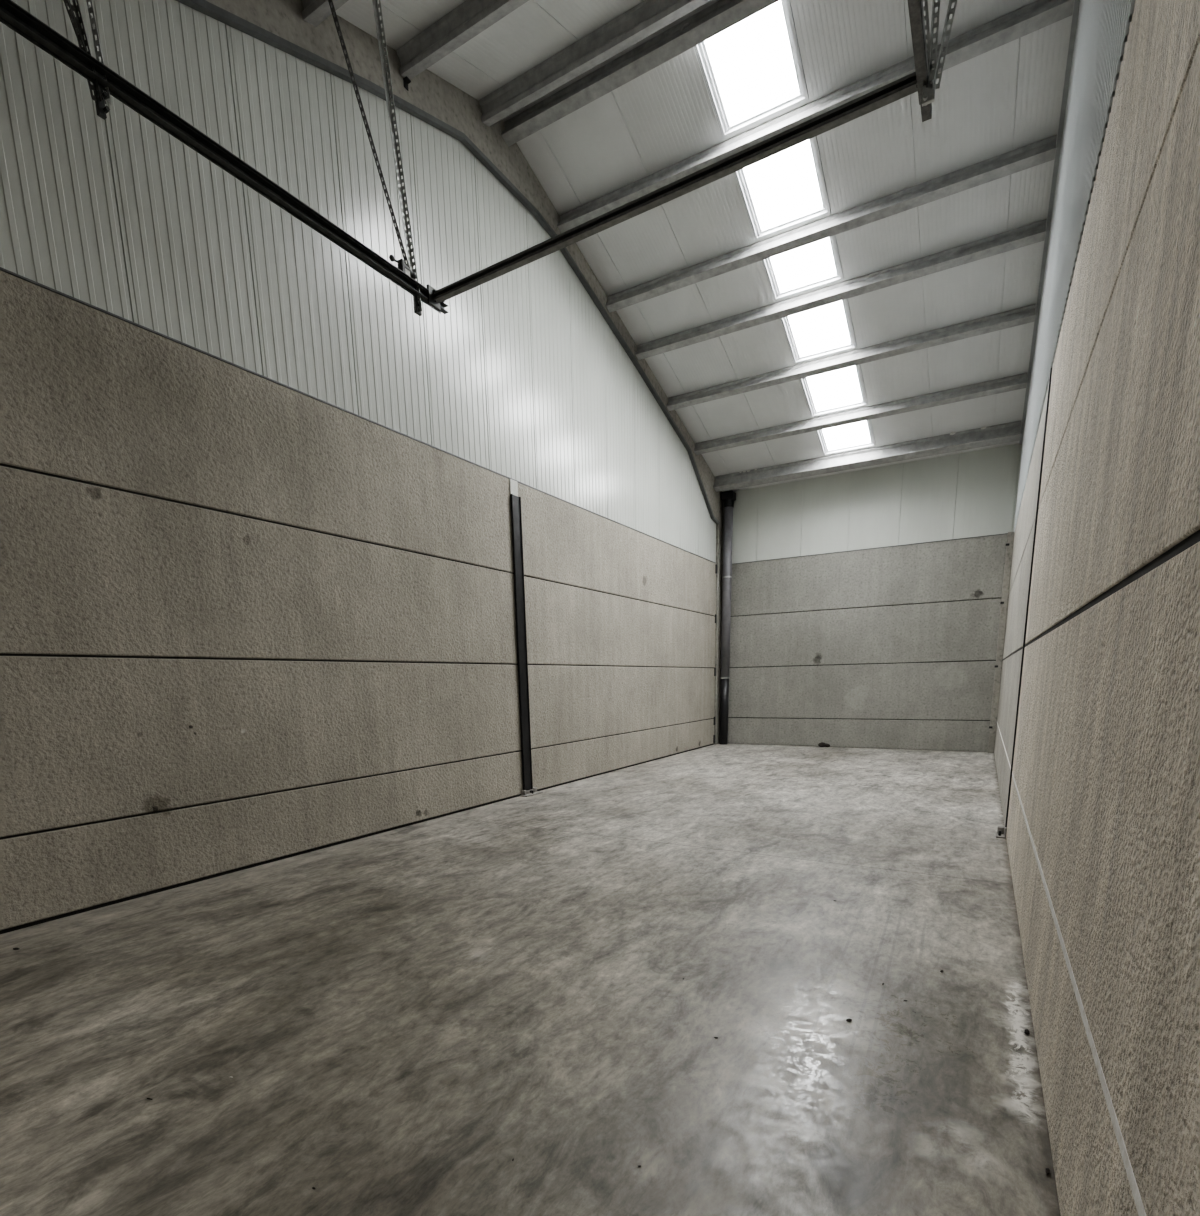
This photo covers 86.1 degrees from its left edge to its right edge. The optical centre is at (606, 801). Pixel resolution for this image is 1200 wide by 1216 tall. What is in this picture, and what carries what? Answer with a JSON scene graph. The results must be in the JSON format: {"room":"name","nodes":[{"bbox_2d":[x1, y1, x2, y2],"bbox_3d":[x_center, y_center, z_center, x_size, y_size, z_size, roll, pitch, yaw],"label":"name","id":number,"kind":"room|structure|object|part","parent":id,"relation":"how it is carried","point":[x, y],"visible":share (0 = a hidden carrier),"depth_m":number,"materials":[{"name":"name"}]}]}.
{"room":"warehouse","nodes":[
{"label":"warehouse","id":0,"kind":"room"},
{"bbox_2d":[0,0,715,933],"bbox_3d":[-1.452,-3.986,8.300,0.166,8.000,15.880,5,12,30],"label":"wall","id":1,"kind":"structure","parent":0,"point":[257,593],"depth_m":5.73,"materials":[{"name":"concrete"}]},
{"bbox_3d":[-3.334,-2.975,5.095,0.100,1.178,8.210,5,12,30],"label":"concrete panel","id":2,"kind":"part","parent":1,"relation":"part of","materials":[{"name":"grey concrete"}]},
{"bbox_3d":[-3.311,-1.799,5.317,0.100,1.184,8.210,5,12,30],"label":"concrete panel","id":3,"kind":"part","parent":1,"relation":"part of","materials":[{"name":"grey concrete"}]},
{"bbox_3d":[-3.288,-0.621,5.540,0.100,1.184,8.210,5,12,30],"label":"concrete panel","id":4,"kind":"part","parent":1,"relation":"part of","materials":[{"name":"grey concrete"}]},
{"bbox_3d":[-3.270,0.275,5.709,0.100,0.606,8.210,5,12,30],"label":"concrete panel","id":5,"kind":"part","parent":1,"relation":"part of","materials":[{"name":"grey concrete"}]},
{"bbox_2d":[176,0,719,523],"bbox_3d":[-1.401,-6.602,7.966,0.266,3.301,15.522,5,12,30],"label":"rafter","id":6,"kind":"object","parent":1,"relation":"attached to","point":[280,24],"visible":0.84,"depth_m":6.83,"materials":[{"name":"concrete"}]},
{"bbox_3d":[0.649,-4.339,11.885,0.100,1.178,7.570,5,12,30],"label":"concrete panel","id":7,"kind":"part","parent":1,"relation":"part of","materials":[{"name":"grey concrete"}]},
{"bbox_3d":[0.673,-3.163,12.107,0.100,1.184,7.570,5,12,30],"label":"concrete panel","id":8,"kind":"part","parent":1,"relation":"part of","materials":[{"name":"grey concrete"}]},
{"bbox_3d":[0.696,-1.984,12.331,0.100,1.184,7.570,5,12,30],"label":"concrete panel","id":9,"kind":"part","parent":1,"relation":"part of","materials":[{"name":"grey concrete"}]},
{"bbox_3d":[0.714,-1.089,12.500,0.100,0.606,7.570,5,12,30],"label":"concrete panel","id":10,"kind":"part","parent":1,"relation":"part of","materials":[{"name":"grey concrete"}]},
{"bbox_2d":[0,743,1060,1215],"bbox_3d":[1.381,0.228,7.790,6.502,0.200,16.600,5,12,30],"label":"floor","id":11,"kind":"structure","parent":0,"point":[400,1017],"depth_m":3.13,"materials":[{"name":"concrete"}]},
{"bbox_2d":[510,479,542,796],"bbox_3d":[-1.118,-2.178,8.873,0.123,4.222,0.390,5,12,30],"label":"steel post","id":12,"kind":"object","parent":11,"relation":"on","point":[528,790],"visible":1,"depth_m":8.85,"materials":[{"name":"metal"}]},
{"bbox_2d":[713,491,722,744],"bbox_3d":[2.567,-4.335,15.371,0.285,5.900,0.366,5,12,30],"label":"concrete column","id":13,"kind":"structure","parent":11,"relation":"on","point":[719,527],"depth_m":15.30,"materials":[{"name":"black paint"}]},
{"bbox_2d":[719,491,735,743],"bbox_3d":[2.869,-4.258,15.253,0.282,5.779,0.240,5,12,30],"label":"drainpipe","id":14,"kind":"object","parent":11,"relation":"on","point":[728,497],"visible":1,"depth_m":15.13,"materials":[{"name":"grey plastic"}]},
{"bbox_2d":[818,742,829,746],"bbox_3d":[4.995,-1.306,14.693,0.267,0.107,0.089,5,12,30],"label":"lump","id":15,"kind":"object","parent":11,"relation":"on","point":[821,744],"visible":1,"depth_m":14.67,"materials":[{"name":"black"}]},
{"bbox_2d":[988,532,1013,752],"bbox_3d":[7.781,-3.076,12.674,0.124,4.228,0.181,5,12,30],"label":"concrete column","id":16,"kind":"structure","parent":11,"relation":"on","point":[1010,536],"depth_m":12.59,"materials":[{"name":"grey concrete"}]},
{"bbox_2d":[996,368,1051,838],"bbox_3d":[3.893,-1.719,6.008,0.082,4.190,0.220,5,12,30],"label":"steel post","id":17,"kind":"object","parent":11,"relation":"on","point":[1001,830],"visible":1,"depth_m":5.97,"materials":[{"name":"black metal"}]},
{"bbox_2d":[336,0,1073,491],"bbox_3d":[1.201,-6.810,6.488,6.402,2.663,16.691,5,12,30],"label":"ceiling","id":18,"kind":"structure","parent":0,"point":[1005,98],"depth_m":8.09,"materials":[{"name":"white metal"}]},
{"bbox_2d":[302,0,347,26],"bbox_3d":[-0.091,-6.639,4.133,5.770,0.210,0.160,5,12,30],"label":"roof beam","id":19,"kind":"structure","parent":18,"relation":"attached to","point":[314,12],"depth_m":5.49,"materials":[{"name":"grey metal"}]},
{"bbox_2d":[328,0,421,315],"bbox_3d":[-1.952,-5.611,5.216,0.095,2.527,0.995,5,12,30],"label":"hanger","id":20,"kind":"object","parent":19,"relation":"hanging from","point":[416,299],"visible":0.96,"depth_m":5.42,"materials":[{"name":"metal"}]},
{"bbox_2d":[0,0,448,313],"bbox_3d":[-2.992,-4.165,3.572,0.067,0.088,5.930,5,12,30],"label":"door track","id":21,"kind":"object","parent":20,"relation":"hanging from","point":[12,15],"visible":0.93,"depth_m":4.11,"materials":[{"name":"metal"}]},
{"bbox_2d":[389,255,415,278],"bbox_3d":[-1.783,-4.680,5.631,0.060,0.112,0.289,5,12,30],"label":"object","id":22,"kind":"object","parent":21,"relation":"attached to","point":[401,263],"visible":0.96,"depth_m":5.61,"materials":[{"name":"metal"}]},
{"bbox_3d":[-1.823,-4.687,5.559,0.046,0.048,0.129,5,12,30],"label":"ball rod","id":23,"kind":"part","parent":22,"relation":"part of","materials":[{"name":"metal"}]},
{"bbox_2d":[427,71,917,309],"bbox_3d":[0.167,-4.527,4.909,4.115,0.220,0.145,5,12,30],"label":"bar","id":24,"kind":"object","parent":21,"relation":"attached to","point":[905,86],"visible":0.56,"depth_m":4.65,"materials":[{"name":"grey metal"}]},
{"bbox_3d":[-1.589,-4.647,5.915,0.060,0.150,0.145,5,12,30],"label":"plate","id":25,"kind":"part","parent":24,"relation":"part of","materials":[{"name":"metal"}]},
{"bbox_2d":[396,0,528,89],"bbox_3d":[0.457,-7.135,5.030,5.778,0.278,0.160,5,12,30],"label":"roof beam","id":26,"kind":"structure","parent":18,"relation":"attached to","point":[470,18],"depth_m":6.09,"materials":[{"name":"grey metal"}]},
{"bbox_2d":[479,0,710,126],"bbox_3d":[1.084,-7.761,6.026,5.770,0.223,0.172,5,12,30],"label":"roof beam","id":27,"kind":"structure","parent":18,"relation":"attached to","point":[644,19],"depth_m":6.73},
{"bbox_2d":[501,0,779,146],"bbox_3d":[1.281,-7.880,6.353,5.770,0.223,0.172,5,12,30],"label":"roof beam","id":28,"kind":"structure","parent":18,"relation":"attached to","point":[721,15],"depth_m":6.89,"materials":[{"name":"metal"}]},
{"bbox_2d":[694,0,808,138],"bbox_3d":[1.554,-7.968,6.891,1.000,0.447,1.125,5,12,30],"label":"window","id":29,"kind":"structure","parent":18,"relation":"attached to","point":[752,70],"depth_m":7.00,"materials":[{"name":"white glass"}]},
{"bbox_2d":[734,136,830,240],"bbox_3d":[2.187,-7.804,8.029,1.000,0.481,1.235,5,12,30],"label":"window","id":30,"kind":"structure","parent":18,"relation":"attached to","point":[786,189],"depth_m":8.20,"materials":[{"name":"white glass"}]},
{"bbox_3d":[2.194,-7.857,8.033,0.980,0.378,1.203,5,12,30],"label":"pane","id":31,"kind":"part","parent":30,"relation":"part of","materials":[{"name":"white glass"}]},
{"bbox_2d":[761,235,843,300],"bbox_3d":[2.767,-7.653,9.072,1.000,0.383,0.915,5,12,30],"label":"window","id":32,"kind":"structure","parent":18,"relation":"attached to","point":[816,264],"depth_m":9.23,"materials":[{"name":"white glass"}]},
{"bbox_3d":[2.774,-7.707,9.076,0.980,0.280,0.883,5,12,30],"label":"pane","id":33,"kind":"part","parent":32,"relation":"part of","materials":[{"name":"white glass"}]},
{"bbox_2d":[557,0,1073,232],"bbox_3d":[1.872,-7.732,7.415,5.770,0.210,0.160,5,12,30],"label":"roof beam","id":34,"kind":"structure","parent":18,"relation":"attached to","point":[1034,16],"depth_m":7.01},
{"bbox_2d":[780,299,856,363],"bbox_3d":[3.337,-7.505,10.097,1.000,0.469,1.195,5,12,30],"label":"window","id":35,"kind":"structure","parent":18,"relation":"attached to","point":[825,330],"depth_m":10.26,"materials":[{"name":"white glass"}]},
{"bbox_3d":[3.344,-7.559,10.101,0.980,0.366,1.163,5,12,30],"label":"pane","id":36,"kind":"part","parent":35,"relation":"part of","materials":[{"name":"white glass"}]},
{"bbox_2d":[606,135,1056,311],"bbox_3d":[2.533,-7.560,8.603,5.770,0.210,0.160,5,12,30],"label":"roof beam","id":37,"kind":"structure","parent":18,"relation":"attached to","point":[1042,151],"depth_m":8.24,"materials":[{"name":"grey metal"}]},
{"bbox_2d":[799,364,867,417],"bbox_3d":[3.996,-7.334,11.280,1.000,0.490,1.265,5,12,30],"label":"window","id":38,"kind":"structure","parent":18,"relation":"attached to","point":[843,389],"depth_m":11.47,"materials":[{"name":"white glass"}]},
{"bbox_3d":[4.003,-7.388,11.284,0.980,0.387,1.233,5,12,30],"label":"pane","id":39,"kind":"part","parent":38,"relation":"part of","materials":[{"name":"white glass"}]},
{"bbox_2d":[635,219,1046,359],"bbox_3d":[3.032,-7.431,9.501,5.770,0.210,0.160,5,12,30],"label":"roof beam","id":40,"kind":"structure","parent":18,"relation":"attached to","point":[1032,233],"depth_m":9.17,"materials":[{"name":"grey metal"}]},
{"bbox_2d":[816,420,875,455],"bbox_3d":[4.627,-7.170,12.414,1.000,0.435,1.085,5,12,30],"label":"window","id":41,"kind":"structure","parent":18,"relation":"attached to","point":[858,435],"depth_m":12.65,"materials":[{"name":"white glass"}]},
{"bbox_3d":[4.633,-7.224,12.418,0.980,0.332,1.053,5,12,30],"label":"pane","id":42,"kind":"part","parent":41,"relation":"part of","materials":[{"name":"white glass"}]},
{"bbox_2d":[667,304,1035,410],"bbox_3d":[3.673,-7.264,10.653,5.770,0.210,0.160,5,12,30],"label":"roof beam","id":43,"kind":"structure","parent":18,"relation":"attached to","point":[1023,315],"depth_m":10.36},
{"bbox_2d":[694,373,1027,454],"bbox_3d":[4.349,-7.089,11.868,5.770,0.210,0.160,5,12,30],"label":"roof beam","id":44,"kind":"structure","parent":18,"relation":"attached to","point":[1011,383],"depth_m":11.59,"materials":[{"name":"grey metal"}]},
{"bbox_2d":[713,420,1021,491],"bbox_3d":[4.946,-6.899,12.946,5.770,0.319,0.250,5,12,30],"label":"beam","id":45,"kind":"structure","parent":18,"relation":"attached to","point":[1007,432],"depth_m":12.69,"materials":[{"name":"metal"}]},
{"bbox_2d":[922,0,956,106],"bbox_3d":[1.923,-5.468,3.581,0.886,2.604,0.090,5,12,30],"label":"hanger","id":46,"kind":"object","parent":18,"relation":"hanging from","point":[928,94],"visible":0.7,"depth_m":3.79,"materials":[{"name":"metal"}]},
{"bbox_2d":[908,0,931,121],"bbox_3d":[0.551,-3.853,1.556,0.070,0.088,5.930,5,12,30],"label":"door track","id":47,"kind":"object","parent":46,"relation":"hanging from","point":[916,13],"visible":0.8,"depth_m":3.62,"materials":[{"name":"metal"}]},
{"bbox_3d":[-1.205,-5.572,2.342,5.770,0.210,0.160,5,12,30],"label":"roof beam","id":48,"kind":"structure","parent":18,"relation":"attached to","visible":0},
{"bbox_2d":[63,0,110,119],"bbox_3d":[-3.063,-4.886,3.399,0.070,1.862,0.550,5,12,30],"label":"hanger","id":49,"kind":"object","parent":48,"relation":"hanging from","point":[99,96],"visible":0.93,"depth_m":3.68,"materials":[{"name":"metal"}]},
{"bbox_2d":[721,443,1021,751],"bbox_3d":[5.316,-4.142,14.131,6.402,5.875,0.206,5,12,30],"label":"wall","id":50,"kind":"structure","parent":0,"point":[866,606],"depth_m":13.77,"materials":[{"name":"concrete"}]},
{"bbox_3d":[5.352,-1.561,14.573,6.022,0.628,0.100,5,12,30],"label":"concrete panel","id":51,"kind":"part","parent":50,"relation":"part of","materials":[{"name":"grey concrete"}]},
{"bbox_3d":[5.311,-3.646,14.178,6.022,1.184,0.100,5,12,30],"label":"concrete panel","id":52,"kind":"part","parent":50,"relation":"part of","materials":[{"name":"grey concrete"}]},
{"bbox_3d":[5.334,-2.467,14.402,6.022,1.184,0.100,5,12,30],"label":"concrete panel","id":53,"kind":"part","parent":50,"relation":"part of","materials":[{"name":"grey concrete"}]},
{"bbox_3d":[5.287,-4.822,13.956,6.022,1.178,0.100,5,12,30],"label":"concrete panel","id":54,"kind":"part","parent":50,"relation":"part of","materials":[{"name":"grey concrete"}]},
{"bbox_2d":[994,0,1199,1215],"bbox_3d":[3.920,-3.717,5.508,0.172,8.300,16.400,5,12,30],"label":"wall","id":55,"kind":"structure","parent":0,"point":[1103,832],"depth_m":1.90,"materials":[{"name":"concrete"}]},
{"bbox_3d":[5.986,-0.637,9.663,0.100,0.616,7.928,5,12,30],"label":"concrete panel","id":56,"kind":"part","parent":55,"relation":"part of","materials":[{"name":"grey concrete"}]},
{"bbox_3d":[5.968,-1.546,9.491,0.100,1.183,7.928,5,12,30],"label":"concrete panel","id":57,"kind":"part","parent":55,"relation":"part of","materials":[{"name":"grey concrete"}]},
{"bbox_3d":[5.945,-2.732,9.267,0.100,1.178,7.928,5,12,30],"label":"concrete panel","id":58,"kind":"part","parent":55,"relation":"part of","materials":[{"name":"grey concrete"}]},
{"bbox_3d":[5.922,-3.908,9.044,0.100,1.181,7.928,5,12,30],"label":"concrete panel","id":59,"kind":"part","parent":55,"relation":"part of","materials":[{"name":"grey concrete"}]},
{"bbox_2d":[1019,0,1079,443],"bbox_3d":[3.786,-6.521,5.024,0.075,2.563,16.633,5,12,30],"label":"trim","id":60,"kind":"structure","parent":55,"relation":"attached to","point":[1076,2],"depth_m":7.66,"materials":[{"name":"grey metal"}]},
{"bbox_3d":[1.942,0.747,2.769,0.100,0.616,8.248,5,12,30],"label":"concrete panel","id":61,"kind":"part","parent":55,"relation":"part of","materials":[{"name":"grey concrete"}]},
{"bbox_3d":[1.924,-0.162,2.597,0.100,1.183,8.248,5,12,30],"label":"concrete panel","id":62,"kind":"part","parent":55,"relation":"part of","materials":[{"name":"grey concrete"}]},
{"bbox_3d":[1.900,-1.347,2.373,0.100,1.178,8.248,5,12,30],"label":"concrete panel","id":63,"kind":"part","parent":55,"relation":"part of","materials":[{"name":"grey concrete"}]},
{"bbox_3d":[1.877,-2.524,2.150,0.100,1.181,8.248,5,12,30],"label":"concrete panel","id":64,"kind":"part","parent":55,"relation":"part of","materials":[{"name":"grey concrete"}]}
]}

